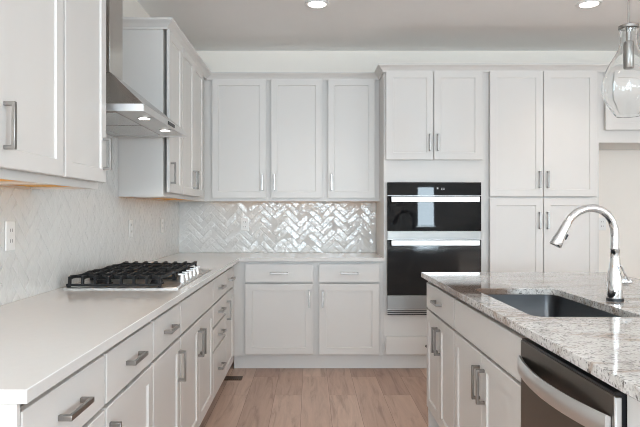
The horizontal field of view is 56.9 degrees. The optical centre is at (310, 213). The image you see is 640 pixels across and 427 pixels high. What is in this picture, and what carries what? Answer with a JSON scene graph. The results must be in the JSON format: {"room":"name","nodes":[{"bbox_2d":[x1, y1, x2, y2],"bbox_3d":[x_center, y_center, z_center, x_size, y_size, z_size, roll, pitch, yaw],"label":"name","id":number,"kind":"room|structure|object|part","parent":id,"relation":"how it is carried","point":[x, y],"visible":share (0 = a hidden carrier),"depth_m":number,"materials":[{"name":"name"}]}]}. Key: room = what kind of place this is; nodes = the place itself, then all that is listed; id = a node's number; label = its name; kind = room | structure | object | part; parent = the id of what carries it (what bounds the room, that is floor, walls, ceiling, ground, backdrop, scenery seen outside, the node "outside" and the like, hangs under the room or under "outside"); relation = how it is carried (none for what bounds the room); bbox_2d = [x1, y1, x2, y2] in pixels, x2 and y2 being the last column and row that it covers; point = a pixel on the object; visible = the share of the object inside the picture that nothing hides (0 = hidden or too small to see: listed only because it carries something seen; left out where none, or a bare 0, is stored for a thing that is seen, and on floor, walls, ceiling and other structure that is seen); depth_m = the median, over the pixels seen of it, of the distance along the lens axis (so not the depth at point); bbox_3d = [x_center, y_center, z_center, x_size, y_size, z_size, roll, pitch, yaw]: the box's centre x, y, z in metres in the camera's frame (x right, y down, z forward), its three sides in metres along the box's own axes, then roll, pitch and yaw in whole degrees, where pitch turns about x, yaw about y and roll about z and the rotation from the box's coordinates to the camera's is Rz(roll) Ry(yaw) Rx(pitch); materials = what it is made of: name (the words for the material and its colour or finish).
{"room":"kitchen","nodes":[
{"label":"kitchen","id":0,"kind":"room"},
{"bbox_2d":[0,0,178,305],"bbox_3d":[-1.254,-0.103,-0.825,0.131,2.743,12.590,0,0,0],"label":"wall","id":1,"kind":"structure","parent":0,"point":[60,234],"depth_m":3.00,"materials":[{"name":"tile"}]},
{"bbox_2d":[5,221,14,250],"bbox_3d":[-1.185,0.088,2.330,0.007,0.116,0.072,0,0,0],"label":"outlet","id":2,"kind":"object","parent":1,"relation":"attached to","point":[9,225],"visible":1,"depth_m":2.32,"materials":[{"name":"white plastic"}]},
{"bbox_2d":[9,237,12,244],"bbox_3d":[-1.182,0.109,2.330,0.001,0.030,0.034,0,0,0],"label":"receptacle","id":3,"kind":"object","parent":2,"relation":"attached to","point":[10,238],"depth_m":2.33,"materials":[{"name":"white plastic"}]},
{"bbox_2d":[0,0,62,183],"bbox_3d":[-1.020,-0.638,1.875,0.357,1.068,0.460,0,0,0],"label":"upper cabinet","id":4,"kind":"object","parent":1,"relation":"attached to","point":[31,31],"visible":1,"depth_m":1.87,"materials":[{"name":"paint"}]},
{"bbox_3d":[-0.859,-0.252,1.687,0.034,0.137,0.014,0,0,0],"label":"handle","id":5,"kind":"part","parent":4,"relation":"part of","materials":[{"name":"silver metal"}]},
{"bbox_2d":[0,0,111,188],"bbox_3d":[-1.020,-0.638,2.321,0.357,1.068,0.432,0,0,0],"label":"upper cabinet","id":6,"kind":"object","parent":1,"relation":"attached to","point":[84,21],"visible":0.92,"depth_m":2.30,"materials":[{"name":"paint"}]},
{"bbox_3d":[-1.065,-0.118,2.321,0.267,0.008,0.402,0,0,0],"label":"panel","id":7,"kind":"part","parent":6,"relation":"part of","materials":[{"name":"brown wood"}]},
{"bbox_3d":[-0.884,-0.639,2.318,0.018,1.015,0.417,0,0,0],"label":"door","id":8,"kind":"part","parent":6,"relation":"part of","materials":[{"name":"paint"}]},
{"bbox_3d":[-0.859,-0.252,2.497,0.034,0.137,0.014,0,0,0],"label":"handle","id":9,"kind":"part","parent":6,"relation":"part of","materials":[{"name":"silver metal"}]},
{"bbox_2d":[129,219,132,236],"bbox_3d":[-1.185,0.098,3.900,0.007,0.116,0.072,0,0,0],"label":"outlet","id":10,"kind":"object","parent":1,"relation":"attached to","point":[130,221],"visible":1,"depth_m":3.89,"materials":[{"name":"white plastic"}]},
{"bbox_2d":[106,0,186,136],"bbox_3d":[-0.967,-0.967,3.110,0.442,1.013,0.920,0,0,0],"label":"range hood","id":11,"kind":"object","parent":1,"relation":"attached to","point":[128,114],"visible":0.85,"depth_m":2.98,"materials":[{"name":"metal"}]},
{"bbox_2d":[137,117,150,119],"bbox_3d":[-0.810,-0.463,2.875,0.068,0.005,0.068,0,0,0],"label":"lamp","id":12,"kind":"object","parent":11,"relation":"attached to","point":[138,118],"depth_m":2.86,"materials":[{"name":"white"}]},
{"bbox_2d":[118,29,181,197],"bbox_3d":[-1.020,-0.638,3.842,0.357,1.068,0.375,0,0,0],"label":"upper cabinet","id":13,"kind":"object","parent":1,"relation":"attached to","point":[148,167],"visible":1,"depth_m":3.65,"materials":[{"name":"paint"}]},
{"bbox_3d":[-0.859,-0.252,3.695,0.034,0.137,0.014,0,0,0],"label":"handle","id":14,"kind":"part","parent":13,"relation":"part of","materials":[{"name":"silver metal"}]},
{"bbox_3d":[-0.884,-0.639,3.844,0.018,1.015,0.357,0,0,0],"label":"door","id":15,"kind":"part","parent":13,"relation":"part of","materials":[{"name":"paint"}]},
{"bbox_2d":[161,218,163,232],"bbox_3d":[-1.185,0.098,4.720,0.007,0.116,0.072,0,0,0],"label":"outlet","id":16,"kind":"object","parent":1,"relation":"attached to","point":[162,219],"visible":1,"depth_m":4.72,"materials":[{"name":"white plastic"}]},
{"bbox_2d":[153,46,203,200],"bbox_3d":[-1.020,-0.638,4.546,0.357,1.068,1.032,0,0,0],"label":"upper cabinet","id":17,"kind":"object","parent":1,"relation":"attached to","point":[192,76],"visible":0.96,"depth_m":4.37,"materials":[{"name":"paint"}]},
{"bbox_3d":[-1.065,-0.118,4.546,0.267,0.008,1.002,0,0,0],"label":"panel","id":18,"kind":"part","parent":17,"relation":"part of","materials":[{"name":"brown wood"}]},
{"bbox_3d":[-0.884,-0.639,4.234,0.018,1.015,0.388,0,0,0],"label":"door","id":19,"kind":"part","parent":17,"relation":"part of","materials":[{"name":"paint"}]},
{"bbox_3d":[-0.859,-0.252,4.398,0.034,0.137,0.014,0,0,0],"label":"handle","id":20,"kind":"part","parent":17,"relation":"part of","materials":[{"name":"silver metal"}]},
{"bbox_3d":[-0.884,-0.639,4.626,0.018,1.015,0.388,0,0,0],"label":"door","id":21,"kind":"part","parent":17,"relation":"part of","materials":[{"name":"paint"}]},
{"bbox_2d":[123,17,378,79],"bbox_3d":[-0.304,-1.169,4.324,1.788,0.058,1.440,0,0,0],"label":"trim","id":22,"kind":"structure","parent":17,"relation":"attached to","point":[166,23],"depth_m":4.99,"materials":[{"name":"paint"}]},
{"bbox_2d":[199,356,427,426],"bbox_3d":[1.900,1.318,-0.825,6.440,0.100,12.590,0,0,0],"label":"floor","id":23,"kind":"structure","parent":0,"point":[264,397],"depth_m":4.04,"materials":[{"name":"brown wood"}]},
{"bbox_2d":[0,355,103,426],"bbox_3d":[-0.876,0.826,1.443,0.639,0.884,0.514,0,0,0],"label":"base cabinet","id":24,"kind":"object","parent":23,"relation":"on","point":[76,400],"visible":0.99,"depth_m":1.43,"materials":[{"name":"paint"}]},
{"bbox_3d":[-0.893,0.826,1.193,0.606,0.884,0.013,0,0,0],"label":"panel","id":25,"kind":"part","parent":24,"relation":"part of","materials":[{"name":"paint"}]},
{"bbox_3d":[-0.574,0.479,1.450,0.034,0.014,0.145,0,0,0],"label":"handle","id":26,"kind":"part","parent":24,"relation":"part of","materials":[{"name":"silver metal"}]},
{"bbox_3d":[-0.599,0.849,1.450,0.018,0.568,0.484,0,0,0],"label":"door","id":27,"kind":"part","parent":24,"relation":"part of","materials":[{"name":"paint"}]},
{"bbox_2d":[0,253,383,403],"bbox_3d":[-0.304,0.369,3.267,1.791,0.030,4.164,0,0,0],"label":"countertop","id":28,"kind":"structure","parent":24,"relation":"on","point":[46,337],"depth_m":1.97,"materials":[{"name":"white stone"}]},
{"bbox_2d":[63,261,210,288],"bbox_3d":[-0.885,0.323,3.200,0.536,0.062,0.904,0,0,0],"label":"cooktop","id":29,"kind":"object","parent":28,"relation":"in","point":[125,275],"visible":1,"depth_m":2.98,"materials":[{"name":"metal"}]},
{"bbox_3d":[-1.015,0.337,2.900,0.088,0.015,0.088,0,0,0],"label":"burner","id":30,"kind":"part","parent":29,"relation":"part of","materials":[{"name":"metal"}]},
{"bbox_3d":[-0.755,0.337,2.900,0.070,0.015,0.070,0,0,0],"label":"burner","id":31,"kind":"part","parent":29,"relation":"part of","materials":[{"name":"metal"}]},
{"bbox_3d":[-0.655,0.325,3.000,0.044,0.039,0.044,0,0,0],"label":"knob","id":32,"kind":"part","parent":29,"relation":"part of","materials":[{"name":"metal"}]},
{"bbox_3d":[-0.655,0.325,3.100,0.044,0.039,0.044,0,0,0],"label":"knob","id":33,"kind":"part","parent":29,"relation":"part of","materials":[{"name":"metal"}]},
{"bbox_3d":[-0.655,0.325,3.200,0.044,0.039,0.044,0,0,0],"label":"knob","id":34,"kind":"part","parent":29,"relation":"part of","materials":[{"name":"metal"}]},
{"bbox_3d":[-0.655,0.325,3.300,0.044,0.039,0.044,0,0,0],"label":"knob","id":35,"kind":"part","parent":29,"relation":"part of","materials":[{"name":"metal"}]},
{"bbox_2d":[99,322,152,426],"bbox_3d":[-0.876,0.826,1.958,0.639,0.884,0.515,0,0,0],"label":"base cabinet","id":36,"kind":"object","parent":23,"relation":"on","point":[128,374],"visible":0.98,"depth_m":1.93,"materials":[{"name":"paint"}]},
{"bbox_3d":[-0.574,0.683,1.738,0.034,0.137,0.014,0,0,0],"label":"handle","id":37,"kind":"part","parent":36,"relation":"part of","materials":[{"name":"silver metal"}]},
{"bbox_3d":[-0.599,0.849,1.958,0.018,0.568,0.499,0,0,0],"label":"door","id":38,"kind":"part","parent":36,"relation":"part of","materials":[{"name":"paint"}]},
{"bbox_3d":[-0.574,0.479,1.958,0.034,0.014,0.145,0,0,0],"label":"handle","id":39,"kind":"part","parent":36,"relation":"part of","materials":[{"name":"silver metal"}]},
{"bbox_2d":[149,303,185,426],"bbox_3d":[-0.876,0.826,2.447,0.639,0.884,0.465,0,0,0],"label":"base cabinet","id":40,"kind":"object","parent":23,"relation":"on","point":[166,326],"visible":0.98,"depth_m":2.45,"materials":[{"name":"paint"}]},
{"bbox_3d":[-0.599,0.849,2.447,0.018,0.568,0.449,0,0,0],"label":"door","id":41,"kind":"part","parent":40,"relation":"part of","materials":[{"name":"paint"}]},
{"bbox_3d":[-0.599,0.479,2.447,0.018,0.146,0.449,0,0,0],"label":"drawer","id":42,"kind":"part","parent":40,"relation":"part of","materials":[{"name":"paint"}]},
{"bbox_3d":[-0.574,0.479,2.447,0.034,0.014,0.145,0,0,0],"label":"handle","id":43,"kind":"part","parent":40,"relation":"part of","materials":[{"name":"silver metal"}]},
{"bbox_3d":[-0.574,0.683,2.642,0.034,0.137,0.014,0,0,0],"label":"handle","id":44,"kind":"part","parent":40,"relation":"part of","materials":[{"name":"silver metal"}]},
{"bbox_2d":[178,281,212,426],"bbox_3d":[-0.876,0.826,3.127,0.639,0.884,0.895,0,0,0],"label":"base cabinet","id":45,"kind":"object","parent":23,"relation":"on","point":[196,311],"visible":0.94,"depth_m":3.07,"materials":[{"name":"paint"}]},
{"bbox_3d":[-0.599,0.849,2.907,0.018,0.568,0.438,0,0,0],"label":"door","id":46,"kind":"part","parent":45,"relation":"part of","materials":[{"name":"paint"}]},
{"bbox_3d":[-0.574,0.683,3.095,0.034,0.137,0.014,0,0,0],"label":"handle","id":47,"kind":"part","parent":45,"relation":"part of","materials":[{"name":"silver metal"}]},
{"bbox_3d":[-0.574,0.683,3.159,0.034,0.137,0.014,0,0,0],"label":"handle","id":48,"kind":"part","parent":45,"relation":"part of","materials":[{"name":"silver metal"}]},
{"bbox_3d":[-0.599,0.849,3.348,0.018,0.568,0.438,0,0,0],"label":"door","id":49,"kind":"part","parent":45,"relation":"part of","materials":[{"name":"paint"}]},
{"bbox_2d":[211,272,226,398],"bbox_3d":[-0.876,0.826,3.848,0.639,0.884,0.545,0,0,0],"label":"base cabinet","id":50,"kind":"object","parent":23,"relation":"on","point":[219,282],"visible":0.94,"depth_m":3.78,"materials":[{"name":"paint"}]},
{"bbox_3d":[-0.599,0.629,3.848,0.018,0.128,0.529,0,0,0],"label":"drawer","id":51,"kind":"part","parent":50,"relation":"part of","materials":[{"name":"paint"}]},
{"bbox_3d":[-0.599,0.479,3.848,0.018,0.146,0.529,0,0,0],"label":"drawer","id":52,"kind":"part","parent":50,"relation":"part of","materials":[{"name":"paint"}]},
{"bbox_3d":[-0.599,0.993,3.848,0.018,0.280,0.529,0,0,0],"label":"drawer","id":53,"kind":"part","parent":50,"relation":"part of","materials":[{"name":"paint"}]},
{"bbox_3d":[-0.599,0.773,3.848,0.018,0.134,0.529,0,0,0],"label":"drawer","id":54,"kind":"part","parent":50,"relation":"part of","materials":[{"name":"paint"}]},
{"bbox_3d":[-0.574,0.993,3.848,0.034,0.014,0.145,0,0,0],"label":"handle","id":55,"kind":"part","parent":50,"relation":"part of","materials":[{"name":"silver metal"}]},
{"bbox_3d":[-0.574,0.773,3.848,0.034,0.014,0.145,0,0,0],"label":"handle","id":56,"kind":"part","parent":50,"relation":"part of","materials":[{"name":"silver metal"}]},
{"bbox_3d":[-0.574,0.629,3.848,0.034,0.014,0.145,0,0,0],"label":"handle","id":57,"kind":"part","parent":50,"relation":"part of","materials":[{"name":"silver metal"}]},
{"bbox_2d":[224,266,235,373],"bbox_3d":[-0.876,0.826,4.484,0.639,0.884,0.727,0,0,0],"label":"base cabinet","id":58,"kind":"object","parent":23,"relation":"on","point":[229,272],"visible":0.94,"depth_m":4.30,"materials":[{"name":"paint"}]},
{"bbox_3d":[-0.599,0.479,4.324,0.018,0.146,0.392,0,0,0],"label":"drawer","id":59,"kind":"part","parent":58,"relation":"part of","materials":[{"name":"paint"}]},
{"bbox_3d":[-0.599,0.849,4.324,0.018,0.568,0.392,0,0,0],"label":"door","id":60,"kind":"part","parent":58,"relation":"part of","materials":[{"name":"paint"}]},
{"bbox_3d":[-0.574,0.683,4.158,0.034,0.137,0.014,0,0,0],"label":"handle","id":61,"kind":"part","parent":58,"relation":"part of","materials":[{"name":"silver metal"}]},
{"bbox_2d":[224,376,242,379],"bbox_3d":[-0.600,1.265,4.535,0.150,0.005,0.110,0,0,0],"label":"floor vent","id":62,"kind":"object","parent":23,"relation":"in","point":[226,377],"visible":0.79,"depth_m":4.53,"materials":[{"name":"black plastic"}]},
{"bbox_2d":[233,261,315,367],"bbox_3d":[-0.292,0.826,5.026,0.672,0.884,0.638,0,0,0],"label":"base cabinet","id":63,"kind":"object","parent":23,"relation":"on","point":[274,302],"visible":0.98,"depth_m":4.75,"materials":[{"name":"paint"}]},
{"bbox_3d":[-0.253,0.479,4.749,0.546,0.146,0.018,0,0,0],"label":"drawer","id":64,"kind":"part","parent":63,"relation":"part of","materials":[{"name":"paint"}]},
{"bbox_3d":[-0.253,0.849,4.749,0.546,0.568,0.018,0,0,0],"label":"door","id":65,"kind":"part","parent":63,"relation":"part of","materials":[{"name":"paint"}]},
{"bbox_3d":[-0.010,0.683,4.724,0.014,0.137,0.034,0,0,0],"label":"handle","id":66,"kind":"part","parent":63,"relation":"part of","materials":[{"name":"silver metal"}]},
{"bbox_2d":[316,261,383,367],"bbox_3d":[0.318,0.826,5.026,0.548,0.884,0.638,0,0,0],"label":"base cabinet","id":67,"kind":"object","parent":23,"relation":"on","point":[349,294],"visible":0.99,"depth_m":4.75,"materials":[{"name":"paint"}]},
{"bbox_3d":[0.098,0.683,4.724,0.014,0.137,0.034,0,0,0],"label":"handle","id":68,"kind":"part","parent":67,"relation":"part of","materials":[{"name":"silver metal"}]},
{"bbox_3d":[0.310,0.479,4.749,0.484,0.146,0.018,0,0,0],"label":"drawer","id":69,"kind":"part","parent":67,"relation":"part of","materials":[{"name":"paint"}]},
{"bbox_3d":[0.310,0.849,4.749,0.484,0.568,0.018,0,0,0],"label":"door","id":70,"kind":"part","parent":67,"relation":"part of","materials":[{"name":"paint"}]},
{"bbox_2d":[376,71,484,367],"bbox_3d":[1.002,0.048,5.026,0.817,2.440,0.638,0,0,0],"label":"tall cabinet","id":71,"kind":"object","parent":23,"relation":"on","point":[432,124],"visible":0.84,"depth_m":4.75,"materials":[{"name":"paint"}]},
{"bbox_3d":[0.994,1.062,4.749,0.773,0.141,0.018,0,0,0],"label":"drawer","id":72,"kind":"part","parent":71,"relation":"part of","materials":[{"name":"paint"}]},
{"bbox_3d":[0.797,-0.789,4.749,0.381,0.715,0.018,0,0,0],"label":"door","id":73,"kind":"part","parent":71,"relation":"part of","materials":[{"name":"paint"}]},
{"bbox_3d":[0.958,-0.570,4.724,0.014,0.137,0.034,0,0,0],"label":"handle","id":74,"kind":"part","parent":71,"relation":"part of","materials":[{"name":"silver metal"}]},
{"bbox_2d":[387,182,480,314],"bbox_3d":[0.993,0.283,4.994,0.756,1.070,0.632,0,0,0],"label":"wall oven","id":75,"kind":"object","parent":71,"relation":"in","point":[432,226],"visible":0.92,"depth_m":4.73,"materials":[{"name":"metal"}]},
{"bbox_3d":[0.993,0.283,4.751,0.756,1.070,0.014,0,0,0],"label":"trim frame","id":76,"kind":"part","parent":75,"relation":"part of","materials":[{"name":"metal"}]},
{"bbox_3d":[0.993,0.713,4.736,0.754,0.111,0.014,0,0,0],"label":"rail","id":77,"kind":"part","parent":75,"relation":"part of","materials":[{"name":"metal"}]},
{"bbox_3d":[0.993,-0.001,4.737,0.754,0.281,0.014,0,0,0],"label":"door","id":78,"kind":"part","parent":75,"relation":"part of","materials":[{"name":"black glass"}]},
{"bbox_3d":[0.993,0.172,4.736,0.754,0.064,0.014,0,0,0],"label":"rail","id":79,"kind":"part","parent":75,"relation":"part of","materials":[{"name":"metal"}]},
{"bbox_3d":[0.993,0.432,4.737,0.754,0.448,0.014,0,0,0],"label":"door","id":80,"kind":"part","parent":75,"relation":"part of","materials":[{"name":"black glass"}]},
{"bbox_3d":[0.993,-0.197,4.737,0.754,0.106,0.014,0,0,0],"label":"control panel","id":81,"kind":"part","parent":75,"relation":"part of","materials":[{"name":"black glass"}]},
{"bbox_3d":[0.993,-0.113,4.704,0.700,0.042,0.052,0,0,0],"label":"handle","id":82,"kind":"part","parent":75,"relation":"part of","materials":[{"name":"metal"}]},
{"bbox_3d":[0.993,0.234,4.704,0.700,0.042,0.052,0,0,0],"label":"handle","id":83,"kind":"part","parent":75,"relation":"part of","materials":[{"name":"metal"}]},
{"bbox_3d":[1.023,-0.570,4.724,0.014,0.137,0.034,0,0,0],"label":"handle","id":84,"kind":"part","parent":71,"relation":"part of","materials":[{"name":"silver metal"}]},
{"bbox_3d":[1.187,-0.789,4.749,0.387,0.715,0.018,0,0,0],"label":"door","id":85,"kind":"part","parent":71,"relation":"part of","materials":[{"name":"paint"}]},
{"bbox_2d":[427,282,461,426],"bbox_3d":[0.979,0.826,3.151,0.653,0.884,0.678,0,0,0],"label":"base cabinet","id":86,"kind":"object","parent":23,"relation":"on","point":[441,330],"visible":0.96,"depth_m":3.09,"materials":[{"name":"paint"}]},
{"bbox_3d":[0.694,0.849,3.318,0.018,0.568,0.329,0,0,0],"label":"door","id":87,"kind":"part","parent":86,"relation":"part of","materials":[{"name":"paint"}]},
{"bbox_3d":[0.669,0.683,3.183,0.034,0.137,0.014,0,0,0],"label":"handle","id":88,"kind":"part","parent":86,"relation":"part of","materials":[{"name":"silver metal"}]},
{"bbox_3d":[0.669,0.479,3.151,0.034,0.014,0.145,0,0,0],"label":"handle","id":89,"kind":"part","parent":86,"relation":"part of","materials":[{"name":"silver metal"}]},
{"bbox_3d":[0.669,0.683,3.119,0.034,0.137,0.014,0,0,0],"label":"handle","id":90,"kind":"part","parent":86,"relation":"part of","materials":[{"name":"silver metal"}]},
{"bbox_3d":[0.694,0.479,3.151,0.018,0.146,0.662,0,0,0],"label":"drawer","id":91,"kind":"part","parent":86,"relation":"part of","materials":[{"name":"paint"}]},
{"bbox_3d":[0.694,0.849,2.985,0.018,0.568,0.329,0,0,0],"label":"door","id":92,"kind":"part","parent":86,"relation":"part of","materials":[{"name":"paint"}]},
{"bbox_2d":[455,299,526,426],"bbox_3d":[0.979,0.826,2.358,0.653,0.884,0.908,0,0,0],"label":"base cabinet","id":93,"kind":"object","parent":23,"relation":"on","point":[487,377],"visible":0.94,"depth_m":2.32,"materials":[{"name":"paint"}]},
{"bbox_3d":[0.694,0.849,2.583,0.018,0.568,0.446,0,0,0],"label":"door","id":94,"kind":"part","parent":93,"relation":"part of","materials":[{"name":"paint"}]},
{"bbox_3d":[0.669,0.683,2.390,0.034,0.137,0.014,0,0,0],"label":"handle","id":95,"kind":"part","parent":93,"relation":"part of","materials":[{"name":"silver metal"}]},
{"bbox_3d":[0.669,0.683,2.326,0.034,0.137,0.014,0,0,0],"label":"handle","id":96,"kind":"part","parent":93,"relation":"part of","materials":[{"name":"silver metal"}]},
{"bbox_3d":[0.732,0.768,2.358,0.018,0.769,0.908,0,0,0],"label":"frame","id":97,"kind":"part","parent":93,"relation":"part of","materials":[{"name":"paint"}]},
{"bbox_3d":[0.694,0.849,2.133,0.018,0.568,0.446,0,0,0],"label":"door","id":98,"kind":"part","parent":93,"relation":"part of","materials":[{"name":"paint"}]},
{"bbox_2d":[428,281,639,426],"bbox_3d":[1.100,0.826,2.158,0.800,0.884,2.715,0,0,0],"label":"kitchen island","id":99,"kind":"object","parent":23,"relation":"on","point":[633,406],"visible":0.07,"depth_m":1.29,"materials":[{"name":"paint"}]},
{"bbox_2d":[421,272,639,401],"bbox_3d":[1.224,0.369,2.140,1.113,0.030,2.840,0,0,0],"label":"countertop","id":100,"kind":"structure","parent":99,"relation":"on","point":[606,348],"depth_m":2.03,"materials":[{"name":"stone"}]},
{"bbox_2d":[488,295,619,316],"bbox_3d":[0.958,0.496,2.402,0.406,0.224,0.787,0,0,0],"label":"sink","id":101,"kind":"object","parent":100,"relation":"in","point":[534,305],"visible":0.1,"depth_m":2.78,"materials":[{"name":"metal"}]},
{"bbox_2d":[550,204,631,301],"bbox_3d":[1.134,0.158,2.393,0.323,0.392,0.071,0,0,0],"label":"faucet","id":102,"kind":"object","parent":100,"relation":"on","point":[615,281],"visible":1,"depth_m":2.38,"materials":[{"name":"silver metal"}]},
{"bbox_3d":[1.139,0.053,2.395,0.225,0.182,0.032,0,0,0],"label":"spout","id":103,"kind":"part","parent":102,"relation":"part of","materials":[{"name":"silver metal"}]},
{"bbox_3d":[1.265,0.241,2.371,0.057,0.070,0.014,0,0,-30],"label":"lever","id":104,"kind":"part","parent":102,"relation":"part of","materials":[{"name":"silver metal"}]},
{"bbox_3d":[1.277,0.276,2.395,0.038,0.033,0.033,0,0,0],"label":"handle","id":105,"kind":"part","parent":102,"relation":"part of","materials":[{"name":"silver metal"}]},
{"bbox_2d":[485,71,598,271],"bbox_3d":[1.873,0.048,5.026,0.924,2.440,0.638,0,0,0],"label":"pantry cabinet","id":106,"kind":"object","parent":23,"relation":"on","point":[542,127],"visible":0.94,"depth_m":4.75,"materials":[{"name":"paint"}]},
{"bbox_2d":[374,63,609,79],"bbox_3d":[1.972,-1.169,5.027,2.860,0.058,0.636,0,0,0],"label":"trim","id":107,"kind":"structure","parent":106,"relation":"attached to","point":[381,68],"depth_m":4.73,"materials":[{"name":"paint"}]},
{"bbox_3d":[1.655,0.505,4.749,0.427,1.255,0.018,0,0,0],"label":"door","id":108,"kind":"part","parent":106,"relation":"part of","materials":[{"name":"paint"}]},
{"bbox_3d":[1.655,-0.642,4.749,0.427,1.010,0.018,0,0,0],"label":"door","id":109,"kind":"part","parent":106,"relation":"part of","materials":[{"name":"paint"}]},
{"bbox_3d":[1.839,0.056,4.724,0.014,0.137,0.034,0,0,0],"label":"handle","id":110,"kind":"part","parent":106,"relation":"part of","materials":[{"name":"silver metal"}]},
{"bbox_3d":[1.839,-0.273,4.724,0.014,0.137,0.034,0,0,0],"label":"handle","id":111,"kind":"part","parent":106,"relation":"part of","materials":[{"name":"silver metal"}]},
{"bbox_3d":[1.904,0.056,4.724,0.014,0.137,0.034,0,0,0],"label":"handle","id":112,"kind":"part","parent":106,"relation":"part of","materials":[{"name":"silver metal"}]},
{"bbox_3d":[1.904,-0.273,4.724,0.014,0.137,0.034,0,0,0],"label":"handle","id":113,"kind":"part","parent":106,"relation":"part of","materials":[{"name":"silver metal"}]},
{"bbox_3d":[2.088,0.505,4.749,0.428,1.255,0.018,0,0,0],"label":"door","id":114,"kind":"part","parent":106,"relation":"part of","materials":[{"name":"paint"}]},
{"bbox_3d":[2.088,-0.642,4.749,0.428,1.010,0.018,0,0,0],"label":"door","id":115,"kind":"part","parent":106,"relation":"part of","materials":[{"name":"paint"}]},
{"bbox_2d":[517,338,626,426],"bbox_3d":[0.950,0.834,1.603,0.650,0.869,0.588,0,0,0],"label":"dishwasher","id":116,"kind":"object","parent":23,"relation":"on","point":[555,392],"visible":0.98,"depth_m":1.56,"materials":[{"name":"silver metal"}]},
{"bbox_3d":[0.649,0.478,1.605,0.049,0.052,0.561,0,0,0],"label":"handle","id":117,"kind":"part","parent":116,"relation":"part of","materials":[{"name":"metal"}]},
{"bbox_3d":[0.684,0.779,1.310,0.014,0.741,0.003,0,0,0],"label":"edge trim","id":118,"kind":"part","parent":116,"relation":"part of","materials":[{"name":"metal"}]},
{"bbox_2d":[626,395,626,426],"bbox_3d":[0.990,0.824,1.605,0.571,0.848,0.577,0,0,0],"label":"tub","id":119,"kind":"object","parent":116,"relation":"in","point":[626,395],"depth_m":1.32,"materials":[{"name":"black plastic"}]},
{"bbox_2d":[599,72,639,149],"bbox_3d":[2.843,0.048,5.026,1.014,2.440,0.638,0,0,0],"label":"upper cabinet","id":120,"kind":"object","parent":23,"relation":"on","point":[615,133],"visible":0.43,"depth_m":4.78,"materials":[{"name":"paint"}]},
{"bbox_3d":[2.606,-0.909,4.749,0.468,0.475,0.018,0,0,0],"label":"door","id":121,"kind":"part","parent":120,"relation":"part of","materials":[{"name":"paint"}]},
{"bbox_2d":[137,0,639,50],"bbox_3d":[1.900,-1.525,-0.825,6.440,0.100,12.590,0,0,0],"label":"ceiling","id":122,"kind":"structure","parent":0,"point":[208,25],"depth_m":4.61,"materials":[{"name":"paint"}]},
{"bbox_2d":[305,0,329,8],"bbox_3d":[0.046,-1.470,4.150,0.176,0.008,0.176,0,0,0],"label":"recessed light","id":123,"kind":"object","parent":122,"relation":"in","point":[313,4],"visible":1,"depth_m":4.14,"materials":[{"name":"white plastic"}]},
{"bbox_2d":[575,0,602,8],"bbox_3d":[1.960,-1.470,4.150,0.176,0.008,0.176,0,0,0],"label":"recessed light","id":124,"kind":"object","parent":122,"relation":"in","point":[587,4],"visible":1,"depth_m":4.14,"materials":[{"name":"white"}]},
{"bbox_2d":[601,0,639,117],"bbox_3d":[1.240,-0.927,2.300,0.191,1.094,0.191,0,0,0],"label":"pendant light","id":125,"kind":"object","parent":122,"relation":"hanging from","point":[620,89],"visible":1,"depth_m":2.25,"materials":[{"name":"clear glass"}]},
{"bbox_2d":[178,51,639,278],"bbox_3d":[1.900,-0.103,5.402,6.200,2.743,0.137,0,0,0],"label":"wall","id":126,"kind":"structure","parent":0,"point":[213,226],"depth_m":5.35,"materials":[{"name":"paint"}]},
{"bbox_2d":[204,78,268,201],"bbox_3d":[-0.635,-0.638,5.170,0.555,1.068,0.356,0,0,0],"label":"upper cabinet","id":127,"kind":"object","parent":126,"relation":"attached to","point":[236,111],"visible":0.96,"depth_m":5.03,"materials":[{"name":"paint"}]},
{"bbox_3d":[-0.409,-0.264,5.009,0.014,0.137,0.034,0,0,0],"label":"handle","id":128,"kind":"part","parent":127,"relation":"part of","materials":[{"name":"silver metal"}]},
{"bbox_2d":[241,218,248,230],"bbox_3d":[-0.595,0.098,5.335,0.072,0.116,0.007,0,0,0],"label":"outlet","id":129,"kind":"object","parent":126,"relation":"attached to","point":[244,221],"visible":1,"depth_m":5.33,"materials":[{"name":"white plastic"}]},
{"bbox_2d":[269,79,324,201],"bbox_3d":[-0.117,-0.638,5.170,0.480,1.068,0.356,0,0,0],"label":"upper cabinet","id":130,"kind":"object","parent":126,"relation":"attached to","point":[296,106],"visible":1,"depth_m":5.03,"materials":[{"name":"paint"}]},
{"bbox_2d":[325,79,378,201],"bbox_3d":[0.358,-0.638,5.170,0.468,1.068,0.356,0,0,0],"label":"upper cabinet","id":131,"kind":"object","parent":126,"relation":"attached to","point":[351,105],"visible":0.98,"depth_m":5.03,"materials":[{"name":"paint"}]},
{"bbox_2d":[599,218,605,229],"bbox_3d":[2.643,0.095,5.346,0.072,0.116,0.007,0,0,0],"label":"outlet","id":132,"kind":"object","parent":126,"relation":"attached to","point":[602,221],"visible":0.94,"depth_m":5.34,"materials":[{"name":"white plastic"}]}
]}

